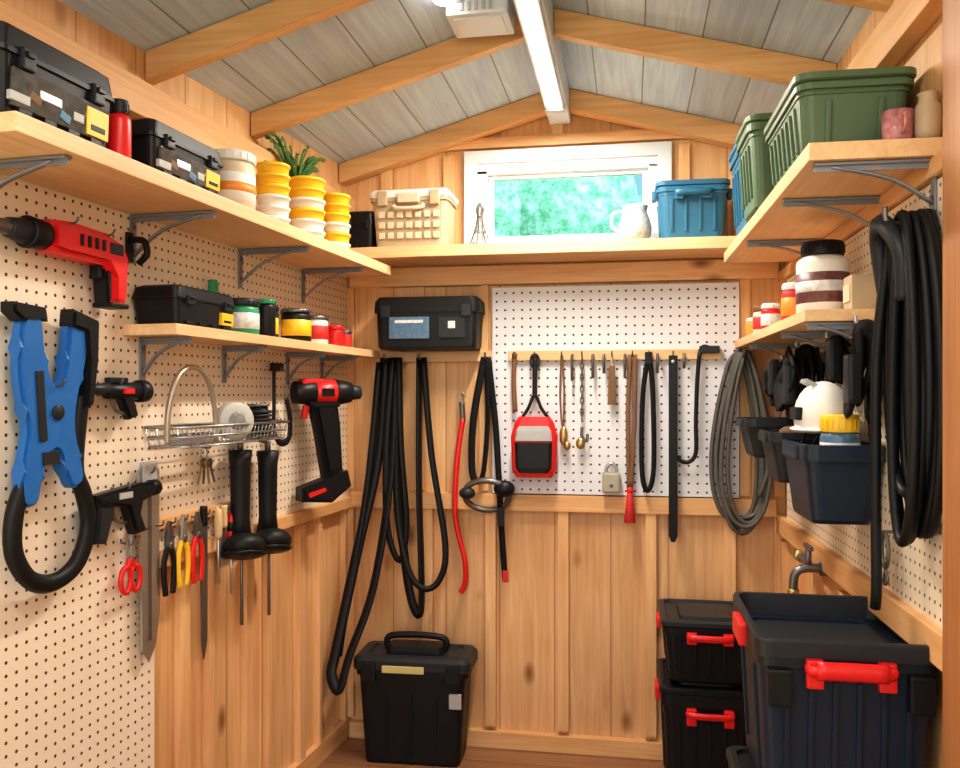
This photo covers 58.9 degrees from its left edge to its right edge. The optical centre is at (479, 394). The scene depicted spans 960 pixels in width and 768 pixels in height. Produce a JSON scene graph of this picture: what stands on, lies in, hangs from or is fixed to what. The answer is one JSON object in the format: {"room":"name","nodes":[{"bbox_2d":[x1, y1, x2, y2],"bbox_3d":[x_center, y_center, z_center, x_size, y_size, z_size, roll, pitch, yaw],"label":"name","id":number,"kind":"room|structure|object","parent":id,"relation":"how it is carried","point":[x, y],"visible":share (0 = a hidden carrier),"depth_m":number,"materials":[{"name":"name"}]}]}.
{"room":"tool shed","nodes":[
{"label":"tool shed","id":0,"kind":"room"},
{"bbox_2d":[3,0,348,767],"bbox_3d":[-1.102,0.247,1.919,0.106,2.506,3.980,0,0,14],"label":"wall","id":1,"kind":"structure","parent":0,"point":[260,695],"depth_m":2.90,"materials":[{"name":"brown wood"}]},
{"bbox_2d":[0,173,347,767],"bbox_3d":[-1.013,0.450,1.999,0.076,1.950,3.620,0,0,14],"label":"pegboard","id":2,"kind":"object","parent":1,"relation":"attached to","point":[77,680],"depth_m":2.26,"materials":[{"name":"wood"}]},
{"bbox_2d":[0,154,71,188],"bbox_3d":[-0.964,-0.425,1.769,0.253,0.130,0.022,0,0,14],"label":"shelf bracket","id":3,"kind":"object","parent":2,"relation":"attached to","point":[32,164],"visible":1,"depth_m":1.76,"materials":[{"name":"grey metal"}]},
{"bbox_2d":[0,301,98,593],"bbox_3d":[-0.995,0.128,1.980,0.083,0.663,0.284,0,0,15],"label":"clamp","id":4,"kind":"object","parent":2,"relation":"hanging from","point":[52,416],"visible":1,"depth_m":1.94,"materials":[{"name":"blue plastic"}]},
{"bbox_2d":[0,215,128,309],"bbox_3d":[-0.986,-0.321,2.006,0.085,0.200,0.420,0,0,15],"label":"drill","id":5,"kind":"object","parent":2,"relation":"attached to","point":[106,258],"visible":1,"depth_m":2.04,"materials":[{"name":"red plastic"}]},
{"bbox_2d":[95,377,153,419],"bbox_3d":[-0.945,0.010,2.196,0.070,0.110,0.235,0,0,14],"label":"drill","id":6,"kind":"object","parent":2,"relation":"attached to","point":[125,394],"visible":0.79,"depth_m":2.21,"materials":[{"name":"black plastic"}]},
{"bbox_2d":[93,479,161,544],"bbox_3d":[-0.939,0.303,2.233,0.064,0.143,0.260,0,0,15],"label":"gun","id":7,"kind":"object","parent":2,"relation":"hanging from","point":[130,497],"visible":0.96,"depth_m":2.21,"materials":[{"name":"black plastic"}]},
{"bbox_2d":[118,534,142,595],"bbox_3d":[-0.940,0.416,2.269,0.043,0.229,0.094,0,0,14],"label":"scissors","id":8,"kind":"object","parent":2,"relation":"hanging from","point":[131,564],"visible":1,"depth_m":2.26,"materials":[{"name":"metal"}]},
{"bbox_2d":[139,337,191,379],"bbox_3d":[-0.867,-0.099,2.343,0.153,0.120,0.022,0,0,14],"label":"shelf bracket","id":9,"kind":"object","parent":2,"relation":"attached to","point":[173,341],"visible":0.96,"depth_m":2.35,"materials":[{"name":"grey metal"}]},
{"bbox_2d":[130,210,216,263],"bbox_3d":[-0.829,-0.425,2.292,0.253,0.130,0.022,0,0,14],"label":"shelf bracket","id":10,"kind":"object","parent":2,"relation":"attached to","point":[185,217],"visible":0.98,"depth_m":2.29,"materials":[{"name":"grey metal"}]},
{"bbox_2d":[136,501,230,534],"bbox_3d":[-0.864,0.365,2.549,0.053,0.030,0.520,0,0,14],"label":"tool rack","id":11,"kind":"object","parent":2,"relation":"attached to","point":[174,518],"visible":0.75,"depth_m":2.51,"materials":[{"name":"brown wood"}]},
{"bbox_2d":[161,521,176,596],"bbox_3d":[-0.888,0.466,2.431,0.017,0.212,0.069,0,0,15],"label":"pliers","id":12,"kind":"object","parent":11,"relation":"hanging from","point":[169,533],"visible":1,"depth_m":2.42,"materials":[{"name":"black plastic"}]},
{"bbox_2d":[176,514,190,588],"bbox_3d":[-0.868,0.456,2.488,0.017,0.212,0.069,0,0,14],"label":"pliers","id":13,"kind":"object","parent":11,"relation":"hanging from","point":[183,530],"visible":1,"depth_m":2.48,"materials":[{"name":"yellow plastic"}]},
{"bbox_2d":[190,512,204,583],"bbox_3d":[-0.847,0.456,2.550,0.017,0.212,0.069,0,0,14],"label":"pliers","id":14,"kind":"object","parent":11,"relation":"hanging from","point":[197,526],"visible":1,"depth_m":2.54,"materials":[{"name":"red plastic"}]},
{"bbox_2d":[200,506,207,659],"bbox_3d":[-0.845,0.575,2.601,0.024,0.470,0.032,0,0,-18],"label":"file","id":15,"kind":"object","parent":11,"relation":"hanging from","point":[203,509],"visible":0.88,"depth_m":2.60,"materials":[{"name":"metal"}]},
{"bbox_2d":[0,111,390,276],"bbox_3d":[-0.745,-0.510,2.570,0.270,0.038,1.980,0,0,14],"label":"wall shelf","id":16,"kind":"object","parent":2,"relation":"on","point":[95,173],"visible":0.76,"depth_m":2.09,"materials":[{"name":"brown wood"}]},
{"bbox_2d":[0,20,114,147],"bbox_3d":[-0.948,-0.636,1.760,0.232,0.213,0.330,0,0,14],"label":"box","id":17,"kind":"object","parent":16,"relation":"on","point":[39,81],"visible":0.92,"depth_m":1.70,"materials":[{"name":"black plastic"}]},
{"bbox_2d":[107,98,131,158],"bbox_3d":[-0.828,-0.603,1.951,0.052,0.145,0.052,0,0,15],"label":"bottle","id":18,"kind":"object","parent":16,"relation":"on","point":[120,124],"visible":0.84,"depth_m":1.93,"materials":[{"name":"red plastic"}]},
{"bbox_2d":[106,118,222,193],"bbox_3d":[-0.826,-0.612,2.193,0.212,0.165,0.320,0,0,15],"label":"box","id":19,"kind":"object","parent":16,"relation":"on","point":[157,145],"visible":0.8,"depth_m":2.10,"materials":[{"name":"black plastic"}]},
{"bbox_2d":[215,148,256,209],"bbox_3d":[-0.729,-0.618,2.493,0.143,0.175,0.143,0,0,14],"label":"tub","id":20,"kind":"object","parent":16,"relation":"on","point":[237,174],"visible":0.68,"depth_m":2.44,"materials":[{"name":"beige plastic"}]},
{"bbox_2d":[255,161,290,223],"bbox_3d":[-0.661,-0.631,2.713,0.110,0.203,0.110,0,0,15],"label":"tubs","id":21,"kind":"object","parent":16,"relation":"on","point":[273,178],"visible":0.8,"depth_m":2.67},
{"bbox_2d":[264,132,325,217],"bbox_3d":[-0.681,-0.726,3.148,0.127,0.392,0.423,0,0,15],"label":"potted plant","id":22,"kind":"object","parent":16,"relation":"on","point":[306,168],"visible":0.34,"depth_m":3.11,"materials":[{"name":"green plant"}]},
{"bbox_2d":[289,175,325,238],"bbox_3d":[-0.601,-0.637,2.946,0.131,0.215,0.131,0,0,14],"label":"tubs","id":23,"kind":"object","parent":16,"relation":"on","point":[307,203],"visible":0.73,"depth_m":2.89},
{"bbox_2d":[323,192,350,248],"bbox_3d":[-0.541,-0.637,3.178,0.114,0.215,0.114,0,0,14],"label":"tubs","id":24,"kind":"object","parent":16,"relation":"on","point":[337,207],"visible":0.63,"depth_m":3.13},
{"bbox_2d":[144,420,289,447],"bbox_3d":[-0.793,0.117,2.634,0.148,0.062,0.583,0,0,15],"label":"wire basket","id":25,"kind":"object","parent":2,"relation":"attached to","point":[202,425],"visible":0.85,"depth_m":2.52,"materials":[{"name":"metal"}]},
{"bbox_2d":[164,364,218,445],"bbox_3d":[-0.831,0.026,2.458,0.017,0.230,0.259,0,0,14],"label":"hoop","id":26,"kind":"object","parent":25,"relation":"in","point":[167,420],"visible":0.96,"depth_m":2.41,"materials":[{"name":"metal"}]},
{"bbox_2d":[218,402,253,438],"bbox_3d":[-0.764,0.080,2.637,0.114,0.114,0.050,0,0,-41],"label":"tape roll","id":27,"kind":"object","parent":25,"relation":"in","point":[232,412],"visible":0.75,"depth_m":2.62,"materials":[{"name":"plastic"}]},
{"bbox_2d":[222,437,291,624],"bbox_3d":[-0.735,0.449,2.812,0.135,0.622,0.330,0,0,14],"label":"rubber boots","id":28,"kind":"object","parent":25,"relation":"hanging from","point":[243,544],"visible":0.98,"depth_m":2.75,"materials":[{"name":"black rubber"}]},
{"bbox_2d":[123,323,379,357],"bbox_3d":[-0.697,-0.175,2.976,0.165,0.030,1.470,0,0,15],"label":"wall shelf","id":29,"kind":"object","parent":2,"relation":"attached to","point":[203,335],"visible":0.89,"depth_m":2.59,"materials":[{"name":"brown wood"}]},
{"bbox_2d":[131,284,235,329],"bbox_3d":[-0.836,-0.245,2.433,0.162,0.109,0.310,0,0,15],"label":"tool case","id":30,"kind":"object","parent":29,"relation":"on","point":[164,303],"visible":0.97,"depth_m":2.31,"materials":[{"name":"black plastic"}]},
{"bbox_2d":[230,298,259,333],"bbox_3d":[-0.759,-0.247,2.713,0.114,0.115,0.114,0,0,15],"label":"tub","id":31,"kind":"object","parent":29,"relation":"on","point":[246,318],"visible":0.65,"depth_m":2.67,"materials":[{"name":"white plastic"}]},
{"bbox_2d":[258,299,275,336],"bbox_3d":[-0.718,-0.255,2.852,0.069,0.130,0.069,0,0,14],"label":"canister","id":32,"kind":"object","parent":29,"relation":"on","point":[267,310],"visible":0.63,"depth_m":2.82,"materials":[{"name":"plastic"}]},
{"bbox_2d":[280,308,311,341],"bbox_3d":[-0.666,-0.250,3.076,0.114,0.120,0.114,0,0,14],"label":"paint can","id":33,"kind":"object","parent":29,"relation":"on","point":[295,322],"visible":0.98,"depth_m":3.03,"materials":[{"name":"yellow plastic"}]},
{"bbox_2d":[238,246,309,288],"bbox_3d":[-0.688,-0.425,2.834,0.253,0.130,0.022,0,0,14],"label":"shelf bracket","id":34,"kind":"object","parent":2,"relation":"attached to","point":[284,250],"visible":1,"depth_m":2.84,"materials":[{"name":"grey metal"}]},
{"bbox_2d":[269,363,291,446],"bbox_3d":[-0.728,0.036,3.071,0.053,0.302,0.150,0,0,14],"label":"hook","id":35,"kind":"object","parent":2,"relation":"hanging from","point":[274,367],"visible":0.93,"depth_m":3.04,"materials":[{"name":"black plastic"}]},
{"bbox_2d":[290,376,361,502],"bbox_3d":[-0.596,0.168,3.279,0.270,0.484,0.142,0,0,-33],"label":"cordless drill","id":36,"kind":"object","parent":2,"relation":"hanging from","point":[321,398],"visible":1,"depth_m":3.23,"materials":[{"name":"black plastic"}]},
{"bbox_2d":[301,267,363,302],"bbox_3d":[-0.571,-0.425,3.289,0.253,0.130,0.022,0,0,14],"label":"shelf bracket","id":37,"kind":"object","parent":2,"relation":"attached to","point":[341,271],"visible":1,"depth_m":3.30,"materials":[{"name":"grey metal"}]},
{"bbox_2d":[0,0,354,211],"bbox_3d":[-1.048,-0.810,1.915,0.051,0.100,3.800,0,0,14],"label":"trim","id":38,"kind":"structure","parent":1,"relation":"attached to","point":[145,100],"depth_m":2.33,"materials":[{"name":"brown wood"}]},
{"bbox_2d":[159,496,350,567],"bbox_3d":[-0.749,0.470,3.087,0.046,0.045,1.380,0,0,14],"label":"trim","id":39,"kind":"structure","parent":1,"relation":"attached to","point":[285,521],"depth_m":3.23,"materials":[{"name":"brown wood"}]},
{"bbox_2d":[288,717,350,767],"bbox_3d":[-1.059,1.460,1.918,0.028,0.080,3.800,0,0,15],"label":"baseboard","id":40,"kind":"structure","parent":1,"relation":"attached to","point":[316,754],"depth_m":3.51,"materials":[{"name":"brown wood"}]},
{"bbox_2d":[58,0,872,163],"bbox_3d":[-0.194,-1.093,1.750,2.510,0.473,3.980,0,0,10],"label":"ceiling","id":41,"kind":"structure","parent":0,"point":[374,33],"depth_m":2.76,"materials":[{"name":"grey wood"}]},
{"bbox_2d":[434,0,514,37],"bbox_3d":[-0.015,-1.192,2.599,0.212,0.101,0.257,0,0,10],"label":"junction box","id":42,"kind":"object","parent":41,"relation":"attached to","point":[467,18],"depth_m":2.58,"materials":[{"name":"plastic"}]},
{"bbox_2d":[146,0,894,84],"bbox_3d":[0.037,-1.077,2.248,1.987,0.377,0.045,0,0,10],"label":"rafter","id":43,"kind":"object","parent":41,"relation":"attached to","point":[274,19],"depth_m":2.35,"materials":[{"name":"wood"}]},
{"bbox_2d":[339,89,741,185],"bbox_3d":[0.309,-1.092,3.555,1.859,0.347,0.070,0,0,10],"label":"rafter","id":44,"kind":"object","parent":41,"relation":"attached to","point":[585,104],"depth_m":3.55,"materials":[{"name":"wood"}]},
{"bbox_2d":[513,0,569,124],"bbox_3d":[-0.001,-1.205,1.665,0.088,0.130,3.900,0,0,10],"label":"ridge beam","id":45,"kind":"structure","parent":41,"relation":"attached to","point":[547,5],"depth_m":3.02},
{"bbox_2d":[514,0,564,113],"bbox_3d":[0.209,-1.128,2.857,0.078,0.032,1.010,0,0,10],"label":"strip light","id":46,"kind":"object","parent":45,"relation":"attached to","point":[530,13],"visible":1,"depth_m":2.77,"materials":[{"name":"white plastic"}]},
{"bbox_2d":[251,8,836,139],"bbox_3d":[0.155,-1.084,2.816,1.932,0.364,0.045,0,0,10],"label":"rafter","id":47,"kind":"object","parent":41,"relation":"attached to","point":[696,51],"depth_m":2.78,"materials":[{"name":"wood"}]},
{"bbox_2d":[317,737,663,767],"bbox_3d":[-0.062,1.530,1.666,2.700,0.060,4.100,0,0,10],"label":"floor","id":48,"kind":"structure","parent":0,"point":[351,753],"depth_m":3.48,"materials":[{"name":"wood"}]},
{"bbox_2d":[354,631,477,767],"bbox_3d":[-0.265,1.242,3.537,0.490,0.516,0.248,0,0,8],"label":"bin","id":49,"kind":"object","parent":48,"relation":"on","point":[415,694],"visible":1,"depth_m":3.44,"materials":[{"name":"plastic"}]},
{"bbox_2d":[654,658,746,767],"bbox_3d":[0.839,1.273,3.177,0.362,0.454,0.401,0,0,10],"label":"tote","id":50,"kind":"object","parent":48,"relation":"on","point":[699,721],"visible":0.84,"depth_m":3.03,"materials":[{"name":"black plastic"}]},
{"bbox_2d":[656,598,742,684],"bbox_3d":[0.839,0.921,3.178,0.352,0.229,0.390,0,0,10],"label":"tote","id":51,"kind":"object","parent":50,"relation":"on","point":[701,645],"visible":0.84,"depth_m":3.05,"materials":[{"name":"black plastic"}]},
{"bbox_2d":[726,746,753,767],"bbox_3d":[0.780,1.206,1.979,0.382,0.589,0.442,0,0,10],"label":"tote","id":52,"kind":"object","parent":48,"relation":"on","point":[737,756],"visible":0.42,"depth_m":2.16,"materials":[{"name":"black plastic"}]},
{"bbox_2d":[732,592,935,767],"bbox_3d":[0.801,0.712,1.982,0.392,0.385,0.488,0,0,10],"label":"storage tote","id":53,"kind":"object","parent":52,"relation":"on","point":[827,683],"visible":0.97,"depth_m":1.80,"materials":[{"name":"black plastic"}]},
{"bbox_2d":[345,113,784,739],"bbox_3d":[0.323,0.110,3.623,1.859,2.780,0.111,0,0,10],"label":"wall","id":54,"kind":"structure","parent":0,"point":[572,642],"depth_m":3.61,"materials":[{"name":"brown wood"}]},
{"bbox_2d":[378,351,491,361],"bbox_3d":[-0.186,-0.165,3.668,0.520,0.045,0.030,0,0,10],"label":"hanging rail","id":55,"kind":"object","parent":54,"relation":"attached to","point":[432,356],"visible":0.7,"depth_m":3.65,"materials":[{"name":"brown wood"}]},
{"bbox_2d":[326,353,448,695],"bbox_3d":[-0.402,0.518,3.583,0.507,1.387,0.211,0,0,-20],"label":"hoses","id":56,"kind":"object","parent":55,"relation":"hanging from","point":[386,437],"visible":1,"depth_m":3.60,"materials":[{"name":"rubber"}]},
{"bbox_2d":[375,296,484,350],"bbox_3d":[-0.211,-0.299,3.582,0.450,0.215,0.178,0,0,10],"label":"equipment case","id":57,"kind":"object","parent":55,"relation":"on","point":[424,323],"visible":1,"depth_m":3.50,"materials":[{"name":"black plastic"}]},
{"bbox_2d":[459,352,514,582],"bbox_3d":[0.033,0.302,3.569,0.235,0.966,0.120,0,0,10],"label":"harness","id":58,"kind":"object","parent":55,"relation":"hanging from","point":[502,488],"visible":1,"depth_m":3.57,"materials":[{"name":"rubber"}]},
{"bbox_2d":[452,392,468,593],"bbox_3d":[-0.081,0.416,3.628,0.070,0.861,0.063,0,0,10],"label":"cord","id":59,"kind":"object","parent":54,"relation":"attached to","point":[462,589],"visible":1,"depth_m":3.60,"materials":[{"name":"plastic"}]},
{"bbox_2d":[349,719,662,759],"bbox_3d":[0.317,1.465,3.581,1.800,0.070,0.036,0,0,10],"label":"baseboard","id":60,"kind":"structure","parent":54,"relation":"attached to","point":[635,748],"depth_m":3.56,"materials":[{"name":"brown wood"}]},
{"bbox_2d":[350,236,735,266],"bbox_3d":[0.294,-0.580,3.462,1.845,0.045,0.260,0,0,10],"label":"wall shelf","id":61,"kind":"object","parent":54,"relation":"attached to","point":[712,247],"visible":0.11,"depth_m":3.38,"materials":[{"name":"brown wood"}]},
{"bbox_2d":[349,211,376,247],"bbox_3d":[-0.489,-0.681,3.563,0.120,0.157,0.152,0,0,10],"label":"case","id":62,"kind":"object","parent":61,"relation":"on","point":[362,231],"visible":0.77,"depth_m":3.50,"materials":[{"name":"plastic"}]},
{"bbox_2d":[370,188,457,246],"bbox_3d":[-0.274,-0.721,3.542,0.340,0.235,0.224,0,0,10],"label":"crate","id":63,"kind":"object","parent":61,"relation":"on","point":[404,217],"visible":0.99,"depth_m":3.46,"materials":[{"name":"beige plastic"}]},
{"bbox_2d":[610,204,651,238],"bbox_3d":[0.610,-0.675,3.380,0.132,0.145,0.147,0,0,-43],"label":"ceramic jug","id":64,"kind":"object","parent":61,"relation":"on","point":[635,223],"visible":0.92,"depth_m":3.33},
{"bbox_2d":[652,178,732,237],"bbox_3d":[0.834,-0.718,3.345,0.309,0.229,0.228,0,0,10],"label":"storage bin","id":65,"kind":"object","parent":61,"relation":"on","point":[690,207],"visible":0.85,"depth_m":3.28,"materials":[{"name":"teal plastic"}]},
{"bbox_2d":[351,490,776,516],"bbox_3d":[0.316,0.455,3.579,1.780,0.070,0.040,0,0,10],"label":"trim","id":66,"kind":"structure","parent":54,"relation":"attached to","point":[520,502],"depth_m":3.54,"materials":[{"name":"brown wood"}]},
{"bbox_2d":[350,260,778,287],"bbox_3d":[0.317,-0.510,3.583,1.800,0.080,0.032,0,0,10],"label":"trim","id":67,"kind":"structure","parent":54,"relation":"attached to","point":[692,270],"depth_m":3.56,"materials":[{"name":"brown wood"}]},
{"bbox_2d":[445,129,687,151],"bbox_3d":[0.317,-1.075,3.585,1.300,0.045,0.028,0,0,10],"label":"trim","id":68,"kind":"structure","parent":54,"relation":"attached to","point":[642,135],"depth_m":3.56,"materials":[{"name":"brown wood"}]},
{"bbox_2d":[464,141,671,243],"bbox_3d":[0.365,-0.821,3.596,0.870,0.442,0.071,0,0,10],"label":"window","id":69,"kind":"structure","parent":54,"relation":"in","point":[651,160],"depth_m":3.58,"materials":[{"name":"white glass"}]},
{"bbox_2d":[492,282,738,497],"bbox_3d":[0.551,-0.020,3.528,1.010,0.870,0.016,0,0,10],"label":"pegboard","id":70,"kind":"object","parent":54,"relation":"attached to","point":[690,315],"visible":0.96,"depth_m":3.52,"materials":[{"name":"wood"}]},
{"bbox_2d":[508,349,721,360],"bbox_3d":[0.547,-0.165,3.508,0.870,0.042,0.022,0,0,10],"label":"hanging rail","id":71,"kind":"object","parent":70,"relation":"attached to","point":[691,354],"visible":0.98,"depth_m":3.50,"materials":[{"name":"brown wood"}]},
{"bbox_2d":[511,352,557,477],"bbox_3d":[0.224,0.080,3.515,0.195,0.520,0.076,0,0,10],"label":"tool pouch","id":72,"kind":"object","parent":71,"relation":"hanging from","point":[534,440],"visible":1,"depth_m":3.49,"materials":[{"name":"red plastic"}]},
{"bbox_2d":[624,351,636,522],"bbox_3d":[0.612,0.170,3.471,0.048,0.700,0.048,0,0,-43],"label":"cord","id":73,"kind":"object","parent":71,"relation":"hanging from","point":[629,517],"visible":1,"depth_m":3.47,"materials":[{"name":"brown leather"}]},
{"bbox_2d":[639,351,655,492],"bbox_3d":[0.682,0.110,3.459,0.065,0.580,0.031,0,0,31],"label":"leash","id":74,"kind":"object","parent":71,"relation":"hanging from","point":[648,365],"visible":1,"depth_m":3.46,"materials":[{"name":"black plastic"}]},
{"bbox_2d":[669,350,677,541],"bbox_3d":[0.782,0.207,3.442,0.029,0.775,0.029,0,0,-35],"label":"strap","id":75,"kind":"object","parent":71,"relation":"hanging from","point":[673,359],"visible":1,"depth_m":3.44,"materials":[{"name":"leather"}]},
{"bbox_2d":[677,344,719,463],"bbox_3d":[0.878,0.038,3.422,0.168,0.484,0.031,0,0,10],"label":"crowbar","id":76,"kind":"object","parent":71,"relation":"hanging from","point":[704,348],"visible":1,"depth_m":3.42,"materials":[{"name":"black metal"}]},
{"bbox_2d":[709,347,781,535],"bbox_3d":[1.056,0.184,3.380,0.272,0.749,0.137,0,0,10],"label":"garden hose","id":77,"kind":"object","parent":70,"relation":"hanging from","point":[743,360],"visible":0.9,"depth_m":3.36,"materials":[{"name":"rubber"}]},
{"bbox_2d":[780,10,942,767],"bbox_3d":[0.962,0.235,1.547,0.106,2.531,3.980,0,0,9],"label":"wall","id":78,"kind":"structure","parent":0,"point":[926,56],"depth_m":1.93,"materials":[{"name":"brown wood"}]},
{"bbox_2d":[787,542,827,593],"bbox_3d":[1.043,0.550,2.739,0.128,0.160,0.230,0,0,9],"label":"tap","id":79,"kind":"object","parent":78,"relation":"attached to","point":[800,555],"visible":0.84,"depth_m":2.66,"materials":[{"name":"metal"}]},
{"bbox_2d":[724,137,942,262],"bbox_3d":[0.940,-0.515,2.477,0.270,0.038,1.420,0,0,9],"label":"wall shelf","id":80,"kind":"object","parent":78,"relation":"attached to","point":[771,221],"visible":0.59,"depth_m":2.07,"materials":[{"name":"brown wood"}]},
{"bbox_2d":[729,144,746,236],"bbox_3d":[0.981,-0.684,2.830,0.268,0.299,0.288,0,0,9],"label":"storage bin","id":81,"kind":"object","parent":80,"relation":"on","point":[739,214],"visible":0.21,"depth_m":2.86,"materials":[{"name":"teal plastic"}]},
{"bbox_2d":[735,112,773,222],"bbox_3d":[0.922,-0.669,2.526,0.288,0.269,0.268,0,0,9],"label":"storage bin","id":82,"kind":"object","parent":80,"relation":"on","point":[754,153],"visible":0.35,"depth_m":2.44,"materials":[{"name":"green plastic"}]},
{"bbox_2d":[764,66,916,187],"bbox_3d":[0.873,-0.632,2.108,0.263,0.194,0.453,0,0,9],"label":"storage bin","id":83,"kind":"object","parent":80,"relation":"on","point":[848,104],"visible":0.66,"depth_m":1.92,"materials":[{"name":"green plastic"}]},
{"bbox_2d":[881,107,913,139],"bbox_3d":[0.890,-0.570,1.816,0.066,0.070,0.079,0,0,43],"label":"patterned cup","id":84,"kind":"object","parent":80,"relation":"on","point":[896,123],"visible":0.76,"depth_m":1.79,"materials":[{"name":"ceramic"}]},
{"bbox_2d":[914,90,941,137],"bbox_3d":[0.945,-0.588,1.793,0.052,0.105,0.052,0,0,9],"label":"jar","id":85,"kind":"object","parent":80,"relation":"on","point":[928,110],"visible":0.86,"depth_m":1.77,"materials":[{"name":"ceramic"}]},
{"bbox_2d":[776,514,942,671],"bbox_3d":[1.072,0.515,2.542,0.040,0.070,1.820,0,0,9],"label":"trim","id":86,"kind":"structure","parent":78,"relation":"attached to","point":[912,626],"depth_m":2.14,"materials":[{"name":"brown wood"}]},
{"bbox_2d":[778,149,942,281],"bbox_3d":[1.077,-0.475,2.542,0.031,0.040,1.820,0,0,9],"label":"trim","id":87,"kind":"structure","parent":78,"relation":"attached to","point":[918,179],"depth_m":2.06,"materials":[{"name":"brown wood"}]},
{"bbox_2d":[787,176,942,628],"bbox_3d":[1.074,0.015,2.481,0.017,0.930,1.700,0,0,9],"label":"pegboard","id":88,"kind":"object","parent":78,"relation":"attached to","point":[915,570],"visible":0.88,"depth_m":2.08,"materials":[{"name":"wood"}]},
{"bbox_2d":[734,309,874,348],"bbox_3d":[1.020,-0.203,2.793,0.185,0.030,1.300,0,0,9],"label":"wall shelf","id":89,"kind":"object","parent":88,"relation":"attached to","point":[771,334],"visible":0.61,"depth_m":2.35,"materials":[{"name":"brown wood"}]},
{"bbox_2d":[795,239,850,312],"bbox_3d":[0.952,-0.321,2.359,0.143,0.205,0.143,0,0,9],"label":"jar","id":90,"kind":"object","parent":89,"relation":"on","point":[823,267],"visible":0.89,"depth_m":2.30,"materials":[{"name":"white plastic"}]},
{"bbox_2d":[843,273,876,308],"bbox_3d":[0.983,-0.264,2.200,0.068,0.092,0.080,0,0,9],"label":"carton","id":91,"kind":"object","parent":89,"relation":"on","point":[859,290],"visible":0.86,"depth_m":2.16,"materials":[{"name":"beige cardboard"}]},
{"bbox_2d":[779,346,850,366],"bbox_3d":[1.101,-0.120,2.791,0.022,0.030,1.240,0,0,9],"label":"hanging rail","id":92,"kind":"object","parent":88,"relation":"attached to","point":[849,347],"visible":0.1,"depth_m":2.65,"materials":[{"name":"grey metal"}]},
{"bbox_2d":[736,372,807,457],"bbox_3d":[1.017,0.054,2.946,0.238,0.312,0.260,0,0,9],"label":"bin","id":93,"kind":"object","parent":92,"relation":"hanging from","point":[749,426],"visible":0.33,"depth_m":2.85,"materials":[{"name":"grey plastic"}]},
{"bbox_2d":[758,362,824,482],"bbox_3d":[0.972,0.079,2.599,0.218,0.362,0.240,0,0,9],"label":"bin","id":94,"kind":"object","parent":92,"relation":"hanging from","point":[771,439],"visible":0.41,"depth_m":2.52,"materials":[{"name":"grey plastic"}]},
{"bbox_2d":[773,341,824,422],"bbox_3d":[1.013,-0.029,2.664,0.155,0.284,0.299,0,0,9],"label":"glove","id":95,"kind":"object","parent":92,"relation":"hanging from","point":[787,389],"visible":0.71,"depth_m":2.61,"materials":[{"name":"fabric"}]},
{"bbox_2d":[782,365,884,524],"bbox_3d":[0.926,0.112,2.262,0.203,0.427,0.330,0,0,9],"label":"bin","id":96,"kind":"object","parent":92,"relation":"hanging from","point":[830,484],"visible":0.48,"depth_m":2.12,"materials":[{"name":"blue plastic"}]},
{"bbox_2d":[789,378,852,444],"bbox_3d":[0.934,0.058,2.316,0.170,0.206,0.230,0,0,9],"label":"helmet","id":97,"kind":"object","parent":96,"relation":"in","point":[822,397],"visible":0.7,"depth_m":2.26,"materials":[{"name":"plastic"}]},
{"bbox_2d":[819,414,860,444],"bbox_3d":[0.923,0.125,2.181,0.097,0.150,0.097,0,0,9],"label":"lidded jar","id":98,"kind":"object","parent":96,"relation":"in","point":[836,429],"visible":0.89,"depth_m":2.14,"materials":[{"name":"plastic"}]},
{"bbox_2d":[824,331,851,384],"bbox_3d":[1.016,-0.104,2.408,0.091,0.153,0.184,0,0,9],"label":"belt","id":99,"kind":"object","parent":92,"relation":"hanging from","point":[836,346],"visible":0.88,"depth_m":2.33,"materials":[{"name":"leather"}]},
{"bbox_2d":[843,315,882,423],"bbox_3d":[0.954,-0.064,2.122,0.101,0.272,0.148,0,0,9],"label":"belt","id":100,"kind":"object","parent":92,"relation":"hanging from","point":[855,383],"visible":0.74,"depth_m":2.09,"materials":[{"name":"leather"}]},
{"bbox_2d":[782,196,881,227],"bbox_3d":[0.887,-0.440,2.136,0.243,0.110,0.022,0,0,9],"label":"shelf bracket","id":101,"kind":"object","parent":88,"relation":"attached to","point":[821,203],"visible":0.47,"depth_m":2.13,"materials":[{"name":"grey metal"}]},
{"bbox_2d":[813,158,936,210],"bbox_3d":[0.834,-0.440,1.800,0.243,0.110,0.022,0,0,9],"label":"shelf bracket","id":102,"kind":"object","parent":88,"relation":"attached to","point":[856,167],"visible":0.87,"depth_m":1.79,"materials":[{"name":"grey metal"}]},
{"bbox_2d":[869,206,942,609],"bbox_3d":[0.899,0.041,1.796,0.117,0.884,0.266,0,0,9],"label":"coiled hose","id":103,"kind":"object","parent":88,"relation":"hanging from","point":[906,250],"visible":0.98,"depth_m":1.76,"materials":[{"name":"black rubber"}]},
{"bbox_2d":[847,0,942,68],"bbox_3d":[0.912,-0.850,1.565,0.051,0.100,3.800,0,0,9],"label":"trim","id":104,"kind":"structure","parent":78,"relation":"attached to","point":[905,22],"depth_m":1.95,"materials":[{"name":"brown wood"}]},
{"bbox_2d":[943,0,959,767],"bbox_3d":[0.908,0.360,1.571,0.055,2.280,0.130,0,0,9],"label":"door frame post","id":105,"kind":"object","parent":78,"relation":"attached to","point":[951,8],"visible":1,"depth_m":1.59,"materials":[{"name":"wood"}]},
{"label":"outside","id":106,"kind":"structure","parent":0,"visible":0},
{"bbox_3d":[0.695,1.610,3.939,40.000,0.050,40.000,0,0,10],"label":"lawn","id":107,"kind":"structure","parent":106,"visible":0},
{"bbox_2d":[494,175,641,236],"bbox_3d":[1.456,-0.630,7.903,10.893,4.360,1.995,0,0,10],"label":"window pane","id":108,"kind":"object","parent":107,"relation":"on","point":[584,205],"visible":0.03,"depth_m":7.25,"materials":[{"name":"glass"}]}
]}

